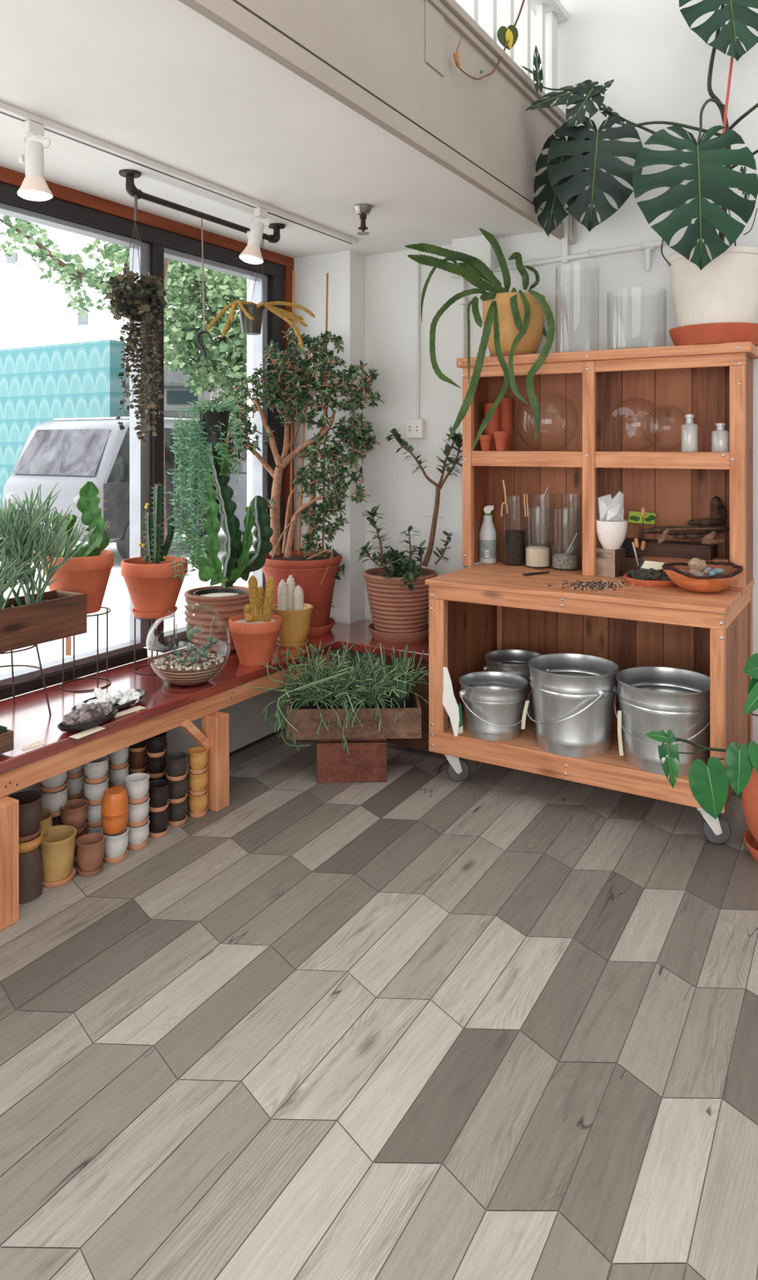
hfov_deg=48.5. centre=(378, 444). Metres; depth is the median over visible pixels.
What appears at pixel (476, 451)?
shelf
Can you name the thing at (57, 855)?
glazed pot
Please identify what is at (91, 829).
glazed pot
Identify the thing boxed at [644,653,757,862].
philodendron
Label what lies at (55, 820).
glazed pot
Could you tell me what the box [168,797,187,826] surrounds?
glazed pot
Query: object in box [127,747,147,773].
glazed pot
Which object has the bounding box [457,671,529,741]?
bucket
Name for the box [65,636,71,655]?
paper tag
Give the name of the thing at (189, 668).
terrarium
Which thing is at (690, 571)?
stone
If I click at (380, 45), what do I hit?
bulkhead
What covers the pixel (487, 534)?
spray bottle
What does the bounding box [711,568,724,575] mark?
stone
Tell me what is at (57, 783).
glazed pot
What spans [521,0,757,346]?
monstera
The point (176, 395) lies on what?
house
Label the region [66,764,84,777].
glazed pot
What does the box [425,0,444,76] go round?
trim
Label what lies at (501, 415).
terracotta pot
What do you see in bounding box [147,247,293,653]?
window
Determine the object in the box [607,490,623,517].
plastic bag
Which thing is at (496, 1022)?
floor
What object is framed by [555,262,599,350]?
glass cylinder
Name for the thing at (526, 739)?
shelf
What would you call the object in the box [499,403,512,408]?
terracotta pot
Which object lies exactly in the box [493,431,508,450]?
terracotta pot
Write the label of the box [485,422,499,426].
terracotta pot
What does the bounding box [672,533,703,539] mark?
bark piece
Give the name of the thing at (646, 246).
pipe
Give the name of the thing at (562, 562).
glass cylinder
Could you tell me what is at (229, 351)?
street tree
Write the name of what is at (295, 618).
pot
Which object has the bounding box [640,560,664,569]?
paper tag
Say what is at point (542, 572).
scoop
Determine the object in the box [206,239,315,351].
hanging plant
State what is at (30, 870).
glazed pot
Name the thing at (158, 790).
glazed pot
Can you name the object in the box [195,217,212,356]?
rod
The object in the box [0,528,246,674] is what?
ground
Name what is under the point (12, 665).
wire stand
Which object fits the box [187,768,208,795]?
glazed pot
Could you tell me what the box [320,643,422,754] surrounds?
rhipsalis
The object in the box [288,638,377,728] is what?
rhipsalis
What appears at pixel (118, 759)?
glazed pot
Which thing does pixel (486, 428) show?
terracotta pot
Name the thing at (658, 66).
wall
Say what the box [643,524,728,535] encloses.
bark piece
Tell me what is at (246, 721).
wall
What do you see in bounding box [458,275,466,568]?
vertical pipe
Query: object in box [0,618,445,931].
window bench
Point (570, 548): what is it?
scoop
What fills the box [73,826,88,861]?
glazed pot
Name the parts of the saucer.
saucer dish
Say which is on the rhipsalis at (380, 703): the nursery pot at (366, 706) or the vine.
the nursery pot at (366, 706)
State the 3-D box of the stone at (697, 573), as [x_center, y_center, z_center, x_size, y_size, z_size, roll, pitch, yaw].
[1.292,0.534,3.418,0.053,0.042,0.051,0,0,31]
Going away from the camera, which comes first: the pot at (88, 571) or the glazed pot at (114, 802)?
the glazed pot at (114, 802)
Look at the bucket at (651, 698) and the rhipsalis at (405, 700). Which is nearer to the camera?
the bucket at (651, 698)
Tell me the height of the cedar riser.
0.092 m
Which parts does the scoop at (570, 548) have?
blade, handle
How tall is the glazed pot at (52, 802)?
0.088 m
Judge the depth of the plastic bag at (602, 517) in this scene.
3.83 m
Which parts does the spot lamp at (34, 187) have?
knob, bulb, bulb, cord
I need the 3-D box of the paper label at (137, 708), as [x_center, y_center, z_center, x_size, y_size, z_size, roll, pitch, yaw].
[-0.940,0.999,3.150,0.042,0.001,0.140,0,0,35]
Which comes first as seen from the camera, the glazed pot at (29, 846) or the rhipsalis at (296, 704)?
the glazed pot at (29, 846)
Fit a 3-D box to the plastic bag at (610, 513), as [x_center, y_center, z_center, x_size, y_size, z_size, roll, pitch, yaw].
[1.067,0.306,3.805,0.082,0.085,0.028,0,0,-2]
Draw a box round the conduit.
[415,253,419,419]
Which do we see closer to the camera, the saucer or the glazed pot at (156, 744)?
the glazed pot at (156, 744)
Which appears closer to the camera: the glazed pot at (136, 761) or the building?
the glazed pot at (136, 761)
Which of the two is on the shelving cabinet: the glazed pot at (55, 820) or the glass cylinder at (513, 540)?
the glass cylinder at (513, 540)
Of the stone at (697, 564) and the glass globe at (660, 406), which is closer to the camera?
the stone at (697, 564)
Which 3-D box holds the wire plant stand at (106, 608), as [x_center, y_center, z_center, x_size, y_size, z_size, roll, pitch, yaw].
[-1.218,0.846,3.499,0.202,0.308,0.202,0,0,31]
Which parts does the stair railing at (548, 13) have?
handrail, newel post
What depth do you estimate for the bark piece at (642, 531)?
3.81 m
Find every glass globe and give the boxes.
[515,392,577,450]
[608,397,663,450]
[643,405,695,450]
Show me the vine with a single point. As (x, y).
(507, 37)
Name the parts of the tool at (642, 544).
cork handle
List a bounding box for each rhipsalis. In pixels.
[250,640,355,751]
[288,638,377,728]
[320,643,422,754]
[355,642,428,707]
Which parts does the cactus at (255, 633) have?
stem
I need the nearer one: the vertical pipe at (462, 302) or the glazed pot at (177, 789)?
the glazed pot at (177, 789)
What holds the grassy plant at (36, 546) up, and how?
on the wooden crate at (64, 615)
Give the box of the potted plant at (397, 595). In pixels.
[355,426,462,643]
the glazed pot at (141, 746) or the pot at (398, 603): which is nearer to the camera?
the glazed pot at (141, 746)
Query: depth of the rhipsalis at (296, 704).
3.77 m
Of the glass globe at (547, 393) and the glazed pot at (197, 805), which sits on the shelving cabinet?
the glass globe at (547, 393)
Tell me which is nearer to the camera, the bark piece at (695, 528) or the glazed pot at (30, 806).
the glazed pot at (30, 806)
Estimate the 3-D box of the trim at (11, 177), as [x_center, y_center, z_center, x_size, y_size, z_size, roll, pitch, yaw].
[-1.885,-1.052,2.733,0.152,0.055,5.140,0,0,31]
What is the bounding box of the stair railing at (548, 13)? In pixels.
[467,0,568,106]
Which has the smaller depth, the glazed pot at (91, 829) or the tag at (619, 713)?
the glazed pot at (91, 829)
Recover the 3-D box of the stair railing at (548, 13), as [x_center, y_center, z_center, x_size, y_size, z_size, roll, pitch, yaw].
[0.093,-1.893,2.919,0.130,0.535,3.098,0,0,31]
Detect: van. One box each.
[1,416,245,559]
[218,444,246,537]
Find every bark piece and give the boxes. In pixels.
[639,526,662,533]
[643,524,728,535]
[657,528,669,543]
[669,527,722,530]
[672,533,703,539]
[686,517,723,525]
[701,530,715,544]
[704,538,726,545]
[710,496,726,526]
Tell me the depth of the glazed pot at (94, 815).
3.12 m
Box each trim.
[0,166,293,267]
[182,0,564,238]
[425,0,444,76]
[426,0,569,128]
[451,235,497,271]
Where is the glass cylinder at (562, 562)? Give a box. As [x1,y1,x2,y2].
[551,508,578,570]
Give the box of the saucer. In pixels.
[623,568,675,586]
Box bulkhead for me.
[177,0,563,239]
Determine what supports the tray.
on the crate at (6, 739)
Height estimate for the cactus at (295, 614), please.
0.344 m
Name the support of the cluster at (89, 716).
on the window bench
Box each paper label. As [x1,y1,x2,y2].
[22,740,46,751]
[68,725,105,738]
[114,705,145,717]
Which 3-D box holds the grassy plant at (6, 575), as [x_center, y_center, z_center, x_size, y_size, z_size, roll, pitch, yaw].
[-1.356,0.442,2.991,0.522,0.559,0.532,0,0,38]
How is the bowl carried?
on the shelving cabinet
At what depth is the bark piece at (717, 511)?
3.78 m
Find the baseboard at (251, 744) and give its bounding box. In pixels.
[186,728,284,775]
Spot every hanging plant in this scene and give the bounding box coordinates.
[104,195,167,444]
[166,356,248,582]
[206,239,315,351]
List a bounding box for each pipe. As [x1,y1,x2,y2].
[450,240,664,278]
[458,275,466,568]
[560,203,575,263]
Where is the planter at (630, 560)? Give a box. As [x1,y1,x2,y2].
[622,537,648,572]
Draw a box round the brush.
[457,702,462,733]
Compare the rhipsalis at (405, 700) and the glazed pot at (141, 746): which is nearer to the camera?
the glazed pot at (141, 746)
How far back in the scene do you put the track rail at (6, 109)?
3.24 m
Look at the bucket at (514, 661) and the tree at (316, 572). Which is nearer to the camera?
the bucket at (514, 661)
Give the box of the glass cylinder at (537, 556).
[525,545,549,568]
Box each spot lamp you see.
[17,120,53,200]
[239,207,270,264]
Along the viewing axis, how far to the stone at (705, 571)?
3.41 m
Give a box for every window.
[0,182,284,700]
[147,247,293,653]
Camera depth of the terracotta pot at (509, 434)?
4.26 m
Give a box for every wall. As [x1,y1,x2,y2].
[0,339,124,542]
[0,644,327,796]
[246,250,364,692]
[364,0,757,743]
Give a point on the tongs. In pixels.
(503, 482)
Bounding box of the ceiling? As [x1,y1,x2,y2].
[0,0,544,257]
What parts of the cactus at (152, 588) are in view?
stem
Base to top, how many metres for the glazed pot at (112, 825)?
0.072 m
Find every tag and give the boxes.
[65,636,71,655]
[520,700,528,728]
[617,710,622,755]
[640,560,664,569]
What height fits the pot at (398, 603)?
0.318 m
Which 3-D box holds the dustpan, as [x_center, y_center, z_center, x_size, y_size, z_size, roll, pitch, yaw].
[0.308,1.103,3.609,0.074,0.294,0.018,0,0,0]
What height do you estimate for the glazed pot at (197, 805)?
0.086 m
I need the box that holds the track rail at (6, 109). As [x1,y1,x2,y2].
[0,101,358,244]
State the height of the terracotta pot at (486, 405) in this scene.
0.098 m
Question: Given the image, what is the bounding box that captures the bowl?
[661,560,742,592]
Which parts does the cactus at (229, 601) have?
stem, stem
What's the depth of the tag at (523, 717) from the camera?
3.50 m
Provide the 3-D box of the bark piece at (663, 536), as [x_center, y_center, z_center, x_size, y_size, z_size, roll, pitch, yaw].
[1.246,0.402,3.689,0.055,0.068,0.027,0,0,6]
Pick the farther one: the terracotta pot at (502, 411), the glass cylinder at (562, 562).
the terracotta pot at (502, 411)
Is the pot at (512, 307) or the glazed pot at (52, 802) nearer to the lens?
the glazed pot at (52, 802)
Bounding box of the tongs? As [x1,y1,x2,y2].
[500,480,507,516]
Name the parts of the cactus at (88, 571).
stem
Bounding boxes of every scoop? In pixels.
[522,571,549,575]
[564,533,577,553]
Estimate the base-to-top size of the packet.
0.062 m
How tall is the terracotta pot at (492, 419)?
0.098 m
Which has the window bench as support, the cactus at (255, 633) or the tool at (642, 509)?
the cactus at (255, 633)
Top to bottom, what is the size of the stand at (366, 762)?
0.196 m
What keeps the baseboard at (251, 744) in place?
attached to the wall at (246, 721)
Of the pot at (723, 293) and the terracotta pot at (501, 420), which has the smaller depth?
the pot at (723, 293)
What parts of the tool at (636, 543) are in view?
cork handle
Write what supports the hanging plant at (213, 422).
hanging from the rod
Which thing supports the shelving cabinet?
on the floor
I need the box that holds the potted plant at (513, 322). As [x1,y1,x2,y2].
[404,227,555,452]
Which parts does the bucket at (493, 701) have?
handle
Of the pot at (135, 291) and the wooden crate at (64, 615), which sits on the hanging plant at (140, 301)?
the pot at (135, 291)
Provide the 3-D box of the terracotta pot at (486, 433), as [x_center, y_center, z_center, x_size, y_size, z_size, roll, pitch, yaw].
[0.569,-0.016,4.245,0.080,0.098,0.080,0,0,31]
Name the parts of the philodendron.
stem, stem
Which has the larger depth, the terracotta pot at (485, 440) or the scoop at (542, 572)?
the terracotta pot at (485, 440)
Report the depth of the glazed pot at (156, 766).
3.37 m
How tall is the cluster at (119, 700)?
0.068 m
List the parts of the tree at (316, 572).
pot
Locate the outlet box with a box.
[404,419,425,438]
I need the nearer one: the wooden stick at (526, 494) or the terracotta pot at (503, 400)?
the wooden stick at (526, 494)
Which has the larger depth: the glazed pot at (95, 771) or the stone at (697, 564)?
the stone at (697, 564)
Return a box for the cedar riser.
[642,555,728,569]
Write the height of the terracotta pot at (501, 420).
0.109 m
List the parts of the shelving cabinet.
post, post, panel, panel, post, shelf rail, rail, post, rail, panel, panel, shelf rail, post, rail, panel, post, panel, post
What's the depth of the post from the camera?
14.90 m
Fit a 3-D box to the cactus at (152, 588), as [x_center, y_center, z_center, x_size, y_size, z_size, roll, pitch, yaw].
[-0.994,0.463,3.736,0.285,0.585,0.285,0,0,-18]
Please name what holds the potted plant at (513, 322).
on the shelving cabinet
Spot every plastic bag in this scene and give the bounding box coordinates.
[600,493,615,520]
[604,506,623,520]
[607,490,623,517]
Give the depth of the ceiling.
2.92 m
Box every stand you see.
[0,644,51,715]
[59,606,111,691]
[133,613,174,675]
[316,738,386,782]
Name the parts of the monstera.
stem, stem, stem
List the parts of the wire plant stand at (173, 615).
leg, leg, leg, leg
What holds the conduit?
attached to the wall at (658, 66)
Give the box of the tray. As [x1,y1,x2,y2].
[0,725,7,733]
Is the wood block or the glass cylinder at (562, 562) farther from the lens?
the glass cylinder at (562, 562)
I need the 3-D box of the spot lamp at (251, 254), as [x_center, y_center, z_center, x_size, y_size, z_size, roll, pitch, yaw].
[-0.564,-0.934,3.769,0.117,0.246,0.121,0,0,31]
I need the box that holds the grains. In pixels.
[564,578,641,590]
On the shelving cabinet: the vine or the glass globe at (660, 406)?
the glass globe at (660, 406)
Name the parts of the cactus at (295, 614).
stem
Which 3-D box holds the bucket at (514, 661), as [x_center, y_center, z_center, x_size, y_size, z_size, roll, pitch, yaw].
[0.641,1.133,3.964,0.295,0.262,0.296,0,0,34]
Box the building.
[0,213,88,349]
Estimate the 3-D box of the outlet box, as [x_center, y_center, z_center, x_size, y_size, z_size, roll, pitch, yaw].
[0.200,-0.084,4.637,0.105,0.102,0.046,0,0,31]
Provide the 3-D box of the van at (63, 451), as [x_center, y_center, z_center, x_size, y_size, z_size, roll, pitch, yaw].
[-3.002,0.583,12.232,1.840,1.865,4.335,0,0,31]
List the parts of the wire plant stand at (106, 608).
leg, leg, leg, leg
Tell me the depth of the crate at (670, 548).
3.77 m
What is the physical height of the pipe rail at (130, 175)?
0.095 m
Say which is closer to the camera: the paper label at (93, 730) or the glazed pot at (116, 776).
the paper label at (93, 730)
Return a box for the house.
[124,367,235,419]
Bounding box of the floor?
[0,729,757,1279]
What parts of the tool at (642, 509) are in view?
cork handle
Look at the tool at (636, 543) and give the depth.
3.80 m
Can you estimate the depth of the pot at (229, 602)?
4.00 m
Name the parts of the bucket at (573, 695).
handle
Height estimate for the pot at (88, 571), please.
0.239 m
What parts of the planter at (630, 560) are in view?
planter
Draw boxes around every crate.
[0,590,86,653]
[0,728,13,754]
[285,692,421,740]
[635,538,716,559]
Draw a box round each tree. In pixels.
[0,213,169,555]
[164,258,246,421]
[222,270,384,636]
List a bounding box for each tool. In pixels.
[631,542,638,565]
[633,537,639,565]
[639,541,645,565]
[640,507,644,564]
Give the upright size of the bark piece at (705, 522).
0.042 m
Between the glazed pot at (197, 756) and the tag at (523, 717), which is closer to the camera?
the glazed pot at (197, 756)
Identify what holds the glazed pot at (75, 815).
on the glazed pot at (85, 832)
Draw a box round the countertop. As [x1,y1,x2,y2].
[424,560,753,613]
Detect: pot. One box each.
[8,790,43,842]
[18,830,43,853]
[18,845,43,904]
[38,784,67,817]
[39,770,67,792]
[39,809,53,842]
[39,825,76,887]
[41,549,113,613]
[52,815,62,826]
[60,798,88,834]
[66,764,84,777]
[66,773,84,799]
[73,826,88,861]
[75,832,105,876]
[83,777,109,805]
[84,755,109,783]
[85,804,102,826]
[87,826,102,833]
[100,809,128,835]
[100,826,128,862]
[101,786,128,816]
[107,746,128,768]
[107,764,128,787]
[119,282,151,309]
[120,555,187,613]
[124,773,149,804]
[126,797,149,826]
[126,819,149,849]
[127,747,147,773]
[128,739,146,752]
[146,732,166,757]
[146,752,166,777]
[147,778,168,812]
[147,805,168,837]
[148,773,165,781]
[164,751,187,781]
[164,775,187,803]
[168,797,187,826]
[183,586,249,653]
[187,746,208,774]
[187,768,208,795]
[187,790,208,817]
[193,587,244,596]
[198,410,230,442]
[228,613,281,666]
[237,304,264,335]
[271,603,313,644]
[292,699,320,709]
[325,697,352,708]
[355,697,384,708]
[362,566,437,633]
[385,690,413,707]
[478,435,492,450]
[481,292,544,354]
[483,403,499,408]
[483,408,499,413]
[483,412,499,417]
[483,417,499,422]
[483,431,499,450]
[484,426,499,431]
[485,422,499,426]
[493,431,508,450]
[499,398,512,403]
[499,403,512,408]
[499,408,512,413]
[499,413,512,418]
[499,418,512,423]
[499,423,512,429]
[499,429,512,450]
[595,519,626,549]
[666,245,757,327]
[741,743,757,843]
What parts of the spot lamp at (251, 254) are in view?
bulb, bulb, cord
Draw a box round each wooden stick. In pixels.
[523,493,525,516]
[525,493,528,516]
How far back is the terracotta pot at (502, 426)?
4.25 m
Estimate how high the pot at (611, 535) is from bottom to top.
0.129 m
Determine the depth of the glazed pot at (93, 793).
3.12 m
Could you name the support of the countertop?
on the shelving cabinet
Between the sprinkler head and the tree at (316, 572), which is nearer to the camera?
the sprinkler head
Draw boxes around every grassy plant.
[0,481,96,607]
[0,497,69,608]
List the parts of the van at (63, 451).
panel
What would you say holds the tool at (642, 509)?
in the glass tumbler
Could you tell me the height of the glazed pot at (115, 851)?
0.098 m
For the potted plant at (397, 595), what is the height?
1.097 m
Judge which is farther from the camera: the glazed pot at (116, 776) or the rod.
the rod
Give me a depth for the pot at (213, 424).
3.65 m
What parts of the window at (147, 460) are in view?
frame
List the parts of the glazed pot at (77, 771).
pot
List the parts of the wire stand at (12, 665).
leg, leg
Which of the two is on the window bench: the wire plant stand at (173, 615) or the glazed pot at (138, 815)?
the wire plant stand at (173, 615)
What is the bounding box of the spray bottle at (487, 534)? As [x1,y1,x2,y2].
[478,505,496,563]
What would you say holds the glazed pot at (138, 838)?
on the floor
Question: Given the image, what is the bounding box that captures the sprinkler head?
[353,204,372,235]
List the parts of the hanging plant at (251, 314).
stem, stem, stem, stem, stem, stem, stem, stem, stem, stem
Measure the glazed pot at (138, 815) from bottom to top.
0.084 m
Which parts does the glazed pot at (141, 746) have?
pot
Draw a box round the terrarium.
[146,606,231,686]
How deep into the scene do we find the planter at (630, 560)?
3.94 m
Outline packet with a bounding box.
[627,511,655,524]
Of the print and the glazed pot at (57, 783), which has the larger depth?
the print
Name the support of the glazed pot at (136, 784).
on the glazed pot at (138, 815)
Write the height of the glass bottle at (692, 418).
0.162 m
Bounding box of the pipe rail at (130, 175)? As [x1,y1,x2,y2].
[118,168,284,243]
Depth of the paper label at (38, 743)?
2.80 m
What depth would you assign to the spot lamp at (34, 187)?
2.75 m
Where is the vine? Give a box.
[453,0,524,79]
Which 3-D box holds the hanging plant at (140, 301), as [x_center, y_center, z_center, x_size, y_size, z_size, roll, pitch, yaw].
[-0.965,-0.508,3.365,0.231,1.025,0.249,0,0,31]
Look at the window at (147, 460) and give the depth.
3.95 m
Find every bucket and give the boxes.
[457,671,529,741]
[482,648,541,719]
[526,653,618,757]
[613,666,709,776]
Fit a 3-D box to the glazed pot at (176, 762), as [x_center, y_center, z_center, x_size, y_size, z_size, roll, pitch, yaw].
[-0.803,1.280,3.344,0.088,0.087,0.088,0,0,31]
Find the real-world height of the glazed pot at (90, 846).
0.112 m
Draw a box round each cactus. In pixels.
[41,478,114,613]
[120,483,187,618]
[183,442,275,653]
[228,573,281,666]
[271,574,313,647]
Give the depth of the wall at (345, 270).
4.76 m
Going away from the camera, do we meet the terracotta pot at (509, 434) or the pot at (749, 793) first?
the pot at (749, 793)
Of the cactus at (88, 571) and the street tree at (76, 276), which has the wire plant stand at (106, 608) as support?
the cactus at (88, 571)
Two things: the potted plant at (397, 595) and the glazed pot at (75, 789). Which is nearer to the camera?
the glazed pot at (75, 789)
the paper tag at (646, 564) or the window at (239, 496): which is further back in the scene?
the window at (239, 496)
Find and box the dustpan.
[441,666,459,736]
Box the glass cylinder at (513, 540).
[503,515,524,565]
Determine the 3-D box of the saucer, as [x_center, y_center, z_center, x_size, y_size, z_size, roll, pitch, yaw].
[1.179,0.568,3.637,0.238,0.064,0.238,0,0,31]
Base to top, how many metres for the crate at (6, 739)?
0.062 m
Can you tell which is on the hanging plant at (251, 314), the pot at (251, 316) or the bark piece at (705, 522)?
the pot at (251, 316)
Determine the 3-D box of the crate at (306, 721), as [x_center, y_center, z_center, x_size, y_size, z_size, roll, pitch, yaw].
[-0.115,1.237,3.846,0.598,0.133,0.250,0,0,-2]
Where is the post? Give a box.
[197,373,212,418]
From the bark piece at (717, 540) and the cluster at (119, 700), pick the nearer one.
the cluster at (119, 700)
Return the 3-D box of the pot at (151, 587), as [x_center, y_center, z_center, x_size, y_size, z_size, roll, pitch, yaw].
[-0.994,0.629,3.736,0.286,0.232,0.286,0,0,31]
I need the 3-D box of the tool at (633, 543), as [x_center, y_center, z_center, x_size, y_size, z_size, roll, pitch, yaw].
[1.158,0.496,3.808,0.033,0.108,0.011,0,0,7]
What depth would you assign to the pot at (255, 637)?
3.79 m
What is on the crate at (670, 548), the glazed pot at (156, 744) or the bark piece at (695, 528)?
the bark piece at (695, 528)
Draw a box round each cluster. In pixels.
[57,702,118,731]
[71,688,146,712]
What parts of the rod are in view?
rod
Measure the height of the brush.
0.128 m
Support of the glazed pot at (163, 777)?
on the glazed pot
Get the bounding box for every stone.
[687,557,706,572]
[687,568,695,574]
[691,570,704,576]
[702,568,709,574]
[706,570,715,576]
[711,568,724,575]
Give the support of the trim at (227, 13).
attached to the wall at (658, 66)
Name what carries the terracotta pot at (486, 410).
in the terracotta pot at (495, 414)
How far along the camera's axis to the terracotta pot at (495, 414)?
4.21 m
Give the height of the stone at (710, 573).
0.030 m
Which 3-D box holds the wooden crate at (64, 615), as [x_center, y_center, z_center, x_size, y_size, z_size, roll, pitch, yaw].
[-1.374,0.658,3.059,0.180,0.152,0.625,0,0,31]
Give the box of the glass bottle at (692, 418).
[680,417,697,452]
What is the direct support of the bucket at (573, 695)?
on the shelving cabinet
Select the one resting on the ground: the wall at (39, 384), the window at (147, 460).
the wall at (39, 384)
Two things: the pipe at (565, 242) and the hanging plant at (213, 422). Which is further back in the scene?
the pipe at (565, 242)
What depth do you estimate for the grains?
3.55 m
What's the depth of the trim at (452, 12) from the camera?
3.40 m
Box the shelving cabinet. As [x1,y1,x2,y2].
[424,341,757,844]
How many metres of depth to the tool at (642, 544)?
3.80 m
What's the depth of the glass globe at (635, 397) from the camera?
3.82 m
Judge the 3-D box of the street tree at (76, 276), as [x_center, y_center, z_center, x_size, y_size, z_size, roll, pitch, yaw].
[-3.410,-0.684,9.658,1.917,4.408,2.806,0,0,-26]
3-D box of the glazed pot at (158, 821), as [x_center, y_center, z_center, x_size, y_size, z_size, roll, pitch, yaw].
[-0.851,1.452,3.245,0.085,0.096,0.085,0,0,31]
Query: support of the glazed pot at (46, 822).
on the glazed pot
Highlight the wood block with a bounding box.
[595,546,625,577]
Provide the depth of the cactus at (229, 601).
4.10 m
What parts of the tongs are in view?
handle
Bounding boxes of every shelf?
[444,706,709,778]
[475,450,728,452]
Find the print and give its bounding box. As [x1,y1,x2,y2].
[629,515,654,521]
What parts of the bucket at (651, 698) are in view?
handle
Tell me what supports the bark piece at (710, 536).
in the crate at (670, 548)

